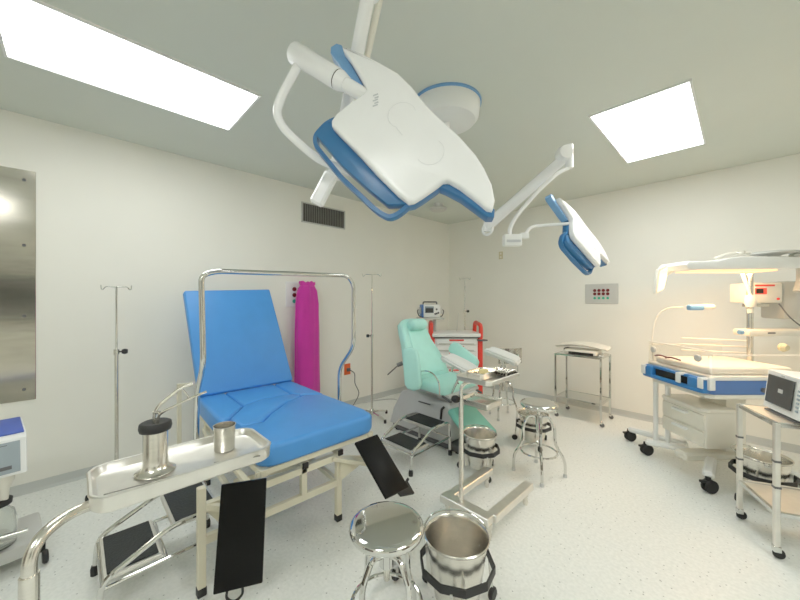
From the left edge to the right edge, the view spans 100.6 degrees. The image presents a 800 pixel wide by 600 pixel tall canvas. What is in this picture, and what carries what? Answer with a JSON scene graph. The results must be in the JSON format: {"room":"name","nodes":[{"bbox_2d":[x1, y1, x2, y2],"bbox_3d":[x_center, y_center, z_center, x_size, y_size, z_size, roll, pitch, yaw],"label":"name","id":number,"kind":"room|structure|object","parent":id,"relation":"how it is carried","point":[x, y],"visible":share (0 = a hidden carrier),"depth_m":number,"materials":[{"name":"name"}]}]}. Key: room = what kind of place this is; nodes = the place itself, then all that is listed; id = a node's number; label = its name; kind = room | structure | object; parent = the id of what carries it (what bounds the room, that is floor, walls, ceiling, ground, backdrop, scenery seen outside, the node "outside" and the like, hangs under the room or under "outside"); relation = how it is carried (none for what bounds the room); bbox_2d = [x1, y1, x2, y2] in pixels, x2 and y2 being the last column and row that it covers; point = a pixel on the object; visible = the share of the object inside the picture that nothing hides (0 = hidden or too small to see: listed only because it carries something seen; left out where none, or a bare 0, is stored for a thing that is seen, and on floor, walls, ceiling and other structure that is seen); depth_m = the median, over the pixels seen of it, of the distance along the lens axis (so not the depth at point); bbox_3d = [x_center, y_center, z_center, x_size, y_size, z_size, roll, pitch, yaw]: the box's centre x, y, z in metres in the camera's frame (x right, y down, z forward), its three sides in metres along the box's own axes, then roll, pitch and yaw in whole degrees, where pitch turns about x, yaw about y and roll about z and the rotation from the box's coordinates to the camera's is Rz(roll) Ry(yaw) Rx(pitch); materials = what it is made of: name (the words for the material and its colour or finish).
{"room":"hospital delivery room","nodes":[
{"label":"hospital delivery room","id":0,"kind":"room"},
{"bbox_2d":[0,109,448,486],"bbox_3d":[-1.829,0.030,3.530,7.510,2.840,0.100,0,0,-44],"label":"wall","id":1,"kind":"structure","parent":0,"point":[110,211],"depth_m":3.08,"materials":[{"name":"paint"}]},
{"bbox_2d":[0,166,35,403],"bbox_3d":[-3.154,-0.110,2.160,1.060,1.730,0.012,0,0,-44],"label":"wall panel","id":2,"kind":"object","parent":1,"relation":"attached to","point":[17,186],"visible":1,"depth_m":2.46,"materials":[{"name":"grey metal"}]},
{"bbox_2d":[9,386,406,497],"bbox_3d":[-1.781,1.413,3.481,7.510,0.071,0.031,0,0,-44],"label":"baseboard","id":3,"kind":"structure","parent":1,"relation":"attached to","point":[19,490],"depth_m":2.63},
{"bbox_2d":[286,281,299,306],"bbox_3d":[-1.247,-0.070,4.015,0.280,0.300,0.018,0,0,-44],"label":"outlet panel","id":4,"kind":"object","parent":1,"relation":"attached to","point":[291,287],"visible":0.44,"depth_m":3.96,"materials":[{"name":"white plastic"}]},
{"bbox_2d":[301,201,344,229],"bbox_3d":[-0.975,-1.080,4.280,0.640,0.250,0.018,0,0,-44],"label":"air vent","id":5,"kind":"object","parent":1,"relation":"in","point":[311,213],"visible":0.99,"depth_m":4.26,"materials":[{"name":"metal"}]},
{"bbox_2d":[344,363,350,374],"bbox_3d":[-0.711,0.945,4.524,0.100,0.150,0.037,0,0,-44],"label":"wall outlet","id":6,"kind":"object","parent":1,"relation":"attached to","point":[347,368],"visible":0.99,"depth_m":4.52,"materials":[{"name":"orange plastic"}]},
{"bbox_2d":[350,370,358,404],"bbox_3d":[-0.675,1.196,4.358,0.116,0.504,0.410,0,0,19],"label":"power cord","id":7,"kind":"object","parent":6,"relation":"attached to","point":[350,370],"visible":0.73,"depth_m":4.51,"materials":[{"name":"grey plastic"}]},
{"bbox_2d":[0,0,799,224],"bbox_3d":[0.424,-1.440,1.220,7.510,0.100,6.354,0,0,-44],"label":"ceiling","id":8,"kind":"structure","parent":0,"point":[539,69],"depth_m":2.06,"materials":[{"name":"paint"}]},
{"bbox_2d":[0,0,260,130],"bbox_3d":[-1.592,-1.384,2.066,1.189,0.012,0.644,0,0,-44],"label":"recessed light","id":9,"kind":"object","parent":8,"relation":"in","point":[36,33],"visible":1,"depth_m":1.95,"materials":[{"name":"white plastic"}]},
{"bbox_2d":[273,0,494,221],"bbox_3d":[-0.108,-0.835,1.232,0.841,1.109,0.454,0,0,31],"label":"light","id":10,"kind":"object","parent":8,"relation":"hanging from","point":[383,137],"visible":1,"depth_m":1.22,"materials":[{"name":"white plastic"}]},
{"bbox_2d":[430,202,446,212],"bbox_3d":[0.555,-1.337,4.802,0.250,0.105,0.250,0,0,-44],"label":"ceiling detector","id":11,"kind":"object","parent":8,"relation":"attached to","point":[438,207],"visible":1,"depth_m":4.74,"materials":[{"name":"white plastic"}]},
{"bbox_2d":[417,82,481,134],"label":"light","id":12,"kind":"object","parent":8,"relation":"hanging from","point":[454,107],"depth_m":2.18,"materials":[{"name":"white plastic"}]},
{"bbox_2d":[481,144,608,274],"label":"light","id":13,"kind":"object","parent":8,"relation":"hanging from","point":[576,241],"depth_m":2.65,"materials":[{"name":"white plastic"}]},
{"bbox_2d":[588,78,705,162],"bbox_3d":[2.058,-1.384,2.716,1.214,0.012,0.589,0,0,-44],"label":"recessed light","id":14,"kind":"object","parent":8,"relation":"in","point":[666,120],"visible":1,"depth_m":2.62,"materials":[{"name":"white plastic"}]},
{"bbox_2d":[0,387,799,599],"bbox_3d":[0.424,1.500,1.220,7.510,0.100,6.354,0,0,-44],"label":"floor","id":15,"kind":"structure","parent":0,"point":[624,523],"depth_m":2.07,"materials":[{"name":"tile"}]},
{"bbox_2d":[0,417,48,565],"bbox_3d":[-2.266,1.075,1.748,0.452,0.751,0.537,0,0,38],"label":"machine","id":16,"kind":"object","parent":15,"relation":"on","point":[16,534],"visible":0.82,"depth_m":1.76,"materials":[{"name":"white plastic"}]},
{"bbox_2d":[0,495,16,551],"bbox_3d":[-2.141,1.114,1.754,0.156,0.388,0.156,0,0,-44],"label":"jar","id":17,"kind":"object","parent":16,"relation":"on","point":[8,514],"depth_m":1.75,"materials":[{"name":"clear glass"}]},
{"bbox_2d":[85,285,131,501],"bbox_3d":[-2.213,0.667,2.591,0.317,1.565,0.317,0,0,-34],"label":"stand","id":18,"kind":"object","parent":15,"relation":"on","point":[117,351],"visible":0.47,"depth_m":2.58,"materials":[{"name":"metal"}]},
{"bbox_2d":[18,428,270,599],"bbox_3d":[-0.773,1.012,1.116,0.685,0.875,0.469,0,0,-44],"label":"stand","id":19,"kind":"object","parent":15,"relation":"on","point":[194,460],"visible":0.99,"depth_m":1.11,"materials":[{"name":"metal"}]},
{"bbox_2d":[104,474,176,494],"bbox_3d":[-0.814,0.598,1.092,0.242,0.004,0.008,0,0,-37],"label":"probe","id":20,"kind":"object","parent":19,"relation":"on","point":[176,474],"visible":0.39,"depth_m":1.06,"materials":[{"name":"metal"}]},
{"bbox_2d":[134,417,175,479],"bbox_3d":[-0.858,0.513,1.165,0.120,0.174,0.120,0,0,0],"label":"jar","id":21,"kind":"object","parent":19,"relation":"on","point":[155,462],"visible":0.98,"depth_m":1.14,"materials":[{"name":"metal"}]},
{"bbox_2d":[152,382,206,423],"bbox_3d":[-0.787,0.434,1.188,0.169,0.273,0.028,0,0,-23],"label":"forceps","id":22,"kind":"object","parent":21,"relation":"in","point":[155,411],"visible":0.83,"depth_m":1.17,"materials":[{"name":"metal"}]},
{"bbox_2d":[86,428,270,513],"bbox_3d":[-0.786,0.602,1.230,0.545,0.053,0.285,0,0,-44],"label":"tray","id":23,"kind":"object","parent":19,"relation":"on","point":[194,460],"depth_m":1.17,"materials":[{"name":"metal"}]},
{"bbox_2d":[212,421,235,452],"bbox_3d":[-0.706,0.551,1.335,0.084,0.098,0.084,0,0,-44],"label":"steel cup","id":24,"kind":"object","parent":19,"relation":"on","point":[223,432],"visible":1,"depth_m":1.31,"materials":[{"name":"silver metal"}]},
{"bbox_2d":[90,481,217,599],"bbox_3d":[-1.289,1.287,1.802,0.567,0.327,0.422,0,0,-44],"label":"step stool","id":25,"kind":"object","parent":15,"relation":"on","point":[119,553],"visible":0.67,"depth_m":1.71,"materials":[{"name":"metal"}]},
{"bbox_2d":[177,269,413,599],"bbox_3d":[-0.947,0.617,2.474,1.261,1.665,2.065,0,0,-44],"label":"bed","id":26,"kind":"object","parent":15,"relation":"on","point":[237,346],"visible":0.92,"depth_m":2.19,"materials":[{"name":"blue leather"}]},
{"bbox_2d":[200,393,242,429],"bbox_3d":[-1.353,0.860,2.531,0.216,0.130,0.733,0,0,-42],"label":"seat cushion","id":27,"kind":"object","parent":26,"relation":"on","point":[215,408],"depth_m":2.48,"materials":[{"name":"blue leather"}]},
{"bbox_2d":[226,384,289,406],"bbox_3d":[-1.192,0.860,2.832,0.437,0.130,0.476,0,0,-44],"label":"seat cushion","id":28,"kind":"object","parent":26,"relation":"on","point":[244,396],"depth_m":2.82,"materials":[{"name":"blue leather"}]},
{"bbox_2d":[230,394,299,428],"bbox_3d":[-1.026,0.860,2.473,0.311,0.130,0.722,0,0,8],"label":"seat cushion","id":29,"kind":"object","parent":26,"relation":"on","point":[250,412],"depth_m":2.43,"materials":[{"name":"blue leather"}]},
{"bbox_2d":[275,381,321,396],"bbox_3d":[-0.936,0.860,2.997,0.204,0.130,0.635,0,0,-44],"label":"seat cushion","id":30,"kind":"object","parent":26,"relation":"on","point":[290,387],"depth_m":2.95,"materials":[{"name":"blue leather"}]},
{"bbox_2d":[236,394,371,466],"bbox_3d":[-0.725,0.860,2.330,0.819,0.130,0.784,0,0,-44],"label":"cushion","id":31,"kind":"object","parent":26,"relation":"on","point":[298,428],"depth_m":2.17,"materials":[{"name":"blue leather"}]},
{"bbox_2d":[294,281,319,392],"bbox_3d":[-1.110,0.612,3.978,0.326,1.677,0.156,0,0,-44],"label":"cloth","id":32,"kind":"object","parent":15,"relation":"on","point":[307,345],"visible":0.87,"depth_m":3.91,"materials":[{"name":"pink fabric"}]},
{"bbox_2d":[362,274,387,423],"bbox_3d":[-0.345,0.562,4.078,0.373,1.775,0.373,0,0,0],"label":"stand","id":33,"kind":"object","parent":15,"relation":"on","point":[371,411],"visible":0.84,"depth_m":4.07,"materials":[{"name":"metal"}]},
{"bbox_2d":[349,501,423,599],"bbox_3d":[-0.055,1.186,1.382,0.312,0.528,0.312,0,0,0],"label":"round stool","id":34,"kind":"object","parent":15,"relation":"on","point":[384,531],"visible":1,"depth_m":1.35,"materials":[{"name":"silver metal"}]},
{"bbox_2d":[390,561,400,580],"bbox_3d":[-0.019,1.393,1.722,0.045,0.115,0.073,0,0,38],"label":"caster","id":35,"kind":"object","parent":15,"relation":"on","point":[395,568],"depth_m":1.70,"materials":[{"name":"silver metal"}]},
{"bbox_2d":[381,412,451,476],"bbox_3d":[0.145,1.287,3.060,0.567,0.327,0.422,0,0,-44],"label":"step stool","id":36,"kind":"object","parent":15,"relation":"on","point":[408,445],"visible":0.91,"depth_m":3.01,"materials":[{"name":"silver metal"}]},
{"bbox_2d":[416,313,487,393],"bbox_3d":[0.720,0.820,4.768,0.950,1.260,0.564,0,0,0],"label":"cart","id":37,"kind":"object","parent":15,"relation":"on","point":[471,340],"visible":0.38,"depth_m":4.55,"materials":[{"name":"white plastic"}]},
{"bbox_2d":[416,317,443,319],"bbox_3d":[0.435,0.265,4.820,0.380,0.022,0.300,0,0,0],"label":"shelf","id":38,"kind":"object","parent":37,"relation":"attached to","point":[441,318],"depth_m":4.67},
{"bbox_2d":[417,301,443,317],"bbox_3d":[0.435,0.136,4.816,0.399,0.235,0.207,0,0,-7],"label":"defibrillator","id":39,"kind":"object","parent":37,"relation":"on","point":[425,310],"visible":1,"depth_m":4.73,"materials":[{"name":"white plastic"}]},
{"bbox_2d":[432,330,480,336],"bbox_3d":[0.775,0.482,4.790,0.660,0.050,0.520,0,0,0],"label":"tray","id":40,"kind":"object","parent":37,"relation":"on","point":[435,333],"depth_m":4.54,"materials":[{"name":"white plastic"}]},
{"bbox_2d":[387,318,520,453],"bbox_3d":[0.447,0.828,3.412,1.343,1.243,0.824,0,0,36],"label":"chair","id":41,"kind":"object","parent":15,"relation":"on","point":[430,386],"visible":0.84,"depth_m":3.30,"materials":[{"name":"teal leather"}]},
{"bbox_2d":[420,509,496,599],"bbox_3d":[0.288,1.269,1.554,0.376,0.361,0.381,0,0,-3],"label":"bucket","id":42,"kind":"object","parent":15,"relation":"on","point":[456,546],"visible":0.99,"depth_m":1.56,"materials":[{"name":"metal"}]},
{"bbox_2d":[459,277,469,329],"bbox_3d":[1.035,0.545,5.300,0.317,1.810,0.317,0,0,0],"label":"stand","id":43,"kind":"object","parent":15,"relation":"on","point":[465,311],"visible":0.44,"depth_m":5.29,"materials":[{"name":"metal"}]},
{"bbox_2d":[457,424,499,482],"bbox_3d":[0.697,1.278,2.800,0.346,0.343,0.350,0,0,-29],"label":"bucket","id":44,"kind":"object","parent":15,"relation":"on","point":[479,443],"visible":0.78,"depth_m":2.72,"materials":[{"name":"silver metal"}]},
{"bbox_2d":[440,367,532,540],"bbox_3d":[0.611,0.971,2.305,0.588,0.958,0.382,0,0,-44],"label":"stand","id":45,"kind":"object","parent":15,"relation":"on","point":[453,498],"visible":0.87,"depth_m":2.16,"materials":[{"name":"metal"}]},
{"bbox_2d":[466,367,496,380],"bbox_3d":[0.544,0.493,2.214,0.200,0.048,0.140,0,0,-44],"label":"dish","id":46,"kind":"object","parent":45,"relation":"on","point":[473,373],"visible":0.87,"depth_m":2.17,"materials":[{"name":"silver metal"}]},
{"bbox_2d":[479,368,488,373],"bbox_3d":[0.566,0.480,2.242,0.050,0.028,0.060,0,0,34],"label":"gauze","id":47,"kind":"object","parent":46,"relation":"in","point":[483,370],"visible":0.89,"depth_m":2.22,"materials":[{"name":"beige fabric"}]},
{"bbox_2d":[456,367,519,399],"bbox_3d":[0.594,0.611,2.227,0.420,0.238,0.270,0,0,-44],"label":"tray","id":48,"kind":"object","parent":45,"relation":"on","point":[496,380],"depth_m":2.14,"materials":[{"name":"metal"}]},
{"bbox_2d":[492,366,516,376],"bbox_3d":[0.701,0.493,2.287,0.153,0.033,0.163,0,0,-44],"label":"tray","id":49,"kind":"object","parent":45,"relation":"on","point":[503,373],"visible":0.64,"depth_m":2.23,"materials":[{"name":"metal"}]},
{"bbox_2d":[489,348,521,420],"bbox_3d":[1.286,1.010,4.082,0.300,0.880,0.377,0,0,-9],"label":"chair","id":50,"kind":"object","parent":15,"relation":"on","point":[517,351],"visible":0.59,"depth_m":4.01,"materials":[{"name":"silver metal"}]},
{"bbox_2d":[512,407,551,451],"bbox_3d":[1.366,1.287,3.342,0.369,0.325,0.373,0,0,-17],"label":"bucket","id":51,"kind":"object","parent":15,"relation":"on","point":[530,427],"visible":0.73,"depth_m":3.27,"materials":[{"name":"silver metal"}]},
{"bbox_2d":[512,397,566,487],"bbox_3d":[1.159,1.150,2.772,0.314,0.600,0.314,0,0,-29],"label":"round stool","id":52,"kind":"object","parent":15,"relation":"on","point":[540,405],"visible":1,"depth_m":2.73,"materials":[{"name":"silver metal"}]},
{"bbox_2d":[554,350,613,427],"bbox_3d":[2.259,1.054,4.086,0.408,0.791,0.552,0,0,-44],"label":"trolley","id":53,"kind":"object","parent":15,"relation":"on","point":[577,396],"visible":0.93,"depth_m":4.04,"materials":[{"name":"grey metal"}]},
{"bbox_2d":[555,341,610,355],"bbox_3d":[2.229,0.590,4.059,0.308,0.132,0.560,0,0,-44],"label":"scale","id":54,"kind":"object","parent":53,"relation":"on","point":[598,349],"visible":0.99,"depth_m":4.00,"materials":[{"name":"white plastic"}]},
{"bbox_2d":[556,350,609,359],"bbox_3d":[2.251,0.670,4.094,0.394,0.022,0.514,0,0,-44],"label":"shelf","id":55,"kind":"object","parent":53,"relation":"attached to","point":[561,352],"depth_m":3.96,"materials":[{"name":"silver metal"}]},
{"bbox_2d":[556,390,609,405],"bbox_3d":[2.251,1.200,4.094,0.394,0.022,0.514,0,0,-44],"label":"shelf","id":56,"kind":"object","parent":53,"relation":"attached to","point":[577,396],"depth_m":4.06,"materials":[{"name":"silver metal"}]},
{"bbox_2d":[623,250,799,493],"bbox_3d":[2.871,0.516,2.824,1.547,1.866,0.979,0,0,15],"label":"infant warmer","id":57,"kind":"object","parent":15,"relation":"on","point":[721,382],"visible":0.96,"depth_m":2.74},
{"bbox_2d":[653,265,666,293],"bbox_3d":[2.192,-0.180,2.801,0.421,0.268,0.044,0,0,-40],"label":"lamp","id":58,"kind":"object","parent":57,"relation":"attached to","point":[661,273],"depth_m":2.72,"materials":[{"name":"white plastic"}]},
{"bbox_2d":[686,304,714,309],"bbox_3d":[2.627,0.064,2.900,0.182,0.052,0.178,0,0,-44],"label":"lamp","id":59,"kind":"object","parent":57,"relation":"attached to","point":[704,306],"depth_m":2.88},
{"bbox_2d":[733,328,799,335],"bbox_3d":[3.290,0.278,2.855,0.720,0.055,0.150,0,0,0],"label":"shelf","id":60,"kind":"object","parent":57,"relation":"attached to","point":[745,331],"depth_m":2.78,"materials":[{"name":"white plastic"}]},
{"bbox_2d":[749,250,795,256],"bbox_3d":[3.100,-0.378,2.770,0.260,0.055,0.260,0,0,0],"label":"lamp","id":61,"kind":"object","parent":57,"relation":"on","point":[774,253],"depth_m":2.71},
{"bbox_2d":[728,444,799,500],"bbox_3d":[2.641,1.278,2.407,0.381,0.343,0.376,0,0,38],"label":"bucket","id":62,"kind":"object","parent":15,"relation":"on","point":[757,463],"visible":0.59,"depth_m":2.34,"materials":[{"name":"silver metal"}]},
{"bbox_2d":[735,403,799,558],"bbox_3d":[2.479,1.069,1.913,0.676,0.762,0.391,0,0,22],"label":"cart","id":63,"kind":"object","parent":15,"relation":"on","point":[782,501],"visible":1,"depth_m":1.96,"materials":[{"name":"metal"}]},
{"bbox_2d":[744,405,799,423],"bbox_3d":[2.470,0.693,1.917,0.620,0.008,0.361,0,0,22],"label":"shelf","id":64,"kind":"object","parent":63,"relation":"attached to","point":[758,411],"depth_m":2.00,"materials":[{"name":"metal"}]},
{"bbox_2d":[745,482,799,514],"bbox_3d":[2.470,1.198,1.917,0.620,0.006,0.361,0,0,22],"label":"shelf","id":65,"kind":"object","parent":63,"relation":"attached to","point":[790,496],"depth_m":2.02,"materials":[{"name":"wood"}]},
{"bbox_2d":[763,369,799,422],"bbox_3d":[2.368,0.562,1.931,0.250,0.252,0.310,0,0,22],"label":"patient monitor","id":66,"kind":"object","parent":63,"relation":"on","point":[782,392],"visible":1,"depth_m":1.96,"materials":[{"name":"white plastic"}]},
{"bbox_2d":[449,153,799,444],"bbox_3d":[3.148,0.030,3.876,0.100,2.840,6.354,0,0,-44],"label":"wall","id":67,"kind":"structure","parent":0,"point":[531,299],"depth_m":4.08,"materials":[{"name":"paint"}]},
{"bbox_2d":[585,283,617,303],"bbox_3d":[2.624,-0.080,4.329,0.018,0.260,0.380,0,0,-44],"label":"outlet panel","id":68,"kind":"object","parent":67,"relation":"attached to","point":[594,293],"visible":1,"depth_m":4.33,"materials":[{"name":"white plastic"}]},
{"bbox_2d":[483,385,799,453],"bbox_3d":[3.099,1.413,3.828,0.031,0.071,6.354,0,0,-44],"label":"baseboard","id":69,"kind":"structure","parent":67,"relation":"attached to","point":[788,447],"depth_m":4.15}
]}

